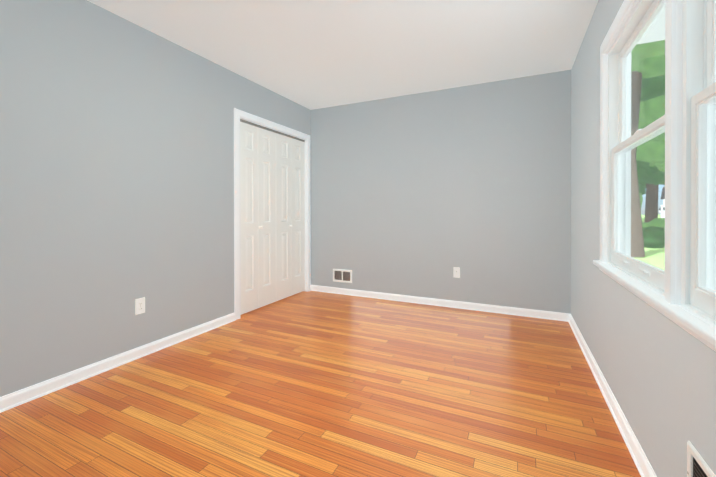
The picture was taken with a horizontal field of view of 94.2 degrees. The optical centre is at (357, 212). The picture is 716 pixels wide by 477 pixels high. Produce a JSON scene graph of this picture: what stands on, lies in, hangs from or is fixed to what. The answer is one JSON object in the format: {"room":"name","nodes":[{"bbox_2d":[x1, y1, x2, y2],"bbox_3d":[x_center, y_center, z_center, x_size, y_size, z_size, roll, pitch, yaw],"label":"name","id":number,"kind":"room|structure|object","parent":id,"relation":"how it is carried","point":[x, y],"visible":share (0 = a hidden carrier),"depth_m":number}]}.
{"room":"empty bedroom","nodes":[
{"label":"empty bedroom","id":0,"kind":"room"},
{"bbox_2d":[0,0,310,396],"bbox_3d":[-1.633,0.346,2.547,0.115,3.440,4.630,0,0,25],"label":"wall","id":1,"kind":"structure","parent":0,"point":[116,166],"depth_m":2.26},
{"bbox_2d":[0,312,235,412],"bbox_3d":[-1.861,1.031,1.907,0.022,0.076,3.040,0,0,25],"label":"baseboard","id":2,"kind":"structure","parent":1,"relation":"attached to","point":[54,384],"depth_m":2.22},
{"bbox_2d":[135,297,144,314],"bbox_3d":[-1.607,0.691,2.459,0.007,0.115,0.070,0,0,25],"label":"electrical outlet","id":3,"kind":"object","parent":1,"relation":"attached to","point":[139,305],"visible":1,"depth_m":2.45},
{"bbox_2d":[240,122,275,314],"bbox_3d":[-1.085,0.059,3.629,0.076,1.973,0.590,0,0,25],"label":"bifold closet door","id":4,"kind":"structure","parent":1,"relation":"in","point":[257,217],"depth_m":3.62},
{"bbox_2d":[234,108,310,319],"bbox_3d":[-0.978,0.012,3.906,0.132,2.091,1.342,0,0,25],"label":"trim","id":5,"kind":"structure","parent":1,"relation":"attached to","point":[251,119],"depth_m":3.50},
{"bbox_2d":[276,133,304,300],"bbox_3d":[-0.831,0.056,4.165,0.076,1.973,0.590,0,0,25],"label":"bifold closet door","id":6,"kind":"structure","parent":1,"relation":"in","point":[290,216],"depth_m":4.13},
{"bbox_2d":[0,291,640,476],"bbox_3d":[-0.229,1.118,1.886,3.220,0.100,4.630,0,0,25],"label":"floor","id":7,"kind":"structure","parent":0,"point":[312,384],"depth_m":1.84},
{"bbox_2d":[87,0,597,109],"bbox_3d":[-0.232,-1.422,1.872,3.220,0.100,4.630,0,0,25],"label":"ceiling","id":8,"kind":"structure","parent":0,"point":[313,54],"depth_m":2.65},
{"bbox_2d":[311,70,570,313],"bbox_3d":[0.737,-0.164,3.919,2.990,2.440,0.115,0,0,25],"label":"wall","id":9,"kind":"structure","parent":0,"point":[423,194],"depth_m":3.71},
{"bbox_2d":[333,269,351,282],"bbox_3d":[-0.204,0.821,4.303,0.282,0.168,0.009,0,0,25],"label":"air vent","id":10,"kind":"object","parent":9,"relation":"in","point":[342,275],"visible":1,"depth_m":4.30},
{"bbox_2d":[311,285,567,321],"bbox_3d":[0.686,1.018,3.874,2.940,0.076,0.022,0,0,25],"label":"baseboard","id":11,"kind":"structure","parent":9,"relation":"attached to","point":[550,315],"depth_m":3.71},
{"bbox_2d":[453,267,459,277],"bbox_3d":[1.093,0.665,3.687,0.070,0.115,0.007,0,0,25],"label":"electrical outlet","id":12,"kind":"object","parent":9,"relation":"attached to","point":[456,272],"visible":1,"depth_m":3.69},
{"bbox_2d":[571,0,715,476],"bbox_3d":[1.172,-0.150,1.214,0.115,2.440,4.630,0,0,25],"label":"wall","id":13,"kind":"structure","parent":0,"point":[657,369],"depth_m":1.60},
{"bbox_2d":[568,313,656,476],"bbox_3d":[1.112,1.032,1.250,0.022,0.076,4.400,0,0,25],"label":"baseboard","id":14,"kind":"structure","parent":13,"relation":"attached to","point":[643,465],"depth_m":1.70},
{"bbox_2d":[593,0,715,351],"bbox_3d":[1.100,-0.333,1.104,0.161,1.389,2.148,0,0,25],"label":"window unit","id":15,"kind":"structure","parent":13,"relation":"in","point":[698,273],"depth_m":1.11},
{"bbox_2d":[687,441,715,476],"bbox_3d":[0.949,0.794,0.891,0.009,0.187,0.295,0,0,25],"label":"air vent","id":16,"kind":"object","parent":13,"relation":"in","point":[697,466],"visible":1,"depth_m":0.98},
{"label":"outside","id":17,"kind":"structure","parent":0,"visible":0},
{"bbox_2d":[635,215,664,269],"bbox_3d":[98.771,1.395,23.770,156.875,0.001,200.000,0,0,25],"label":"lawn","id":18,"kind":"structure","parent":17,"point":[651,259],"depth_m":11.49},
{"bbox_2d":[631,40,664,257],"bbox_3d":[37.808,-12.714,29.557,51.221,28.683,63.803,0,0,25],"label":"tree","id":19,"kind":"object","parent":18,"relation":"on","point":[657,112],"depth_m":12.55},
{"bbox_2d":[642,218,664,247],"bbox_3d":[13.825,0.944,15.142,9.016,1.392,5.334,0,0,25],"label":"hedge","id":20,"kind":"object","parent":18,"relation":"on","point":[652,230],"depth_m":14.26},
{"bbox_2d":[659,188,664,217],"bbox_3d":[34.884,-0.691,33.452,5.500,4.198,6.500,0,0,-43],"label":"house","id":21,"kind":"structure","parent":18,"relation":"on","point":[661,208],"depth_m":34.64},
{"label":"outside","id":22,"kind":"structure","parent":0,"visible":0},
{"bbox_2d":[637,5,665,43],"bbox_3d":[1.316,-1.670,0.345,0.885,0.250,6.970,0,0,25],"label":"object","id":23,"kind":"object","parent":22,"point":[659,22],"depth_m":3.17}
]}

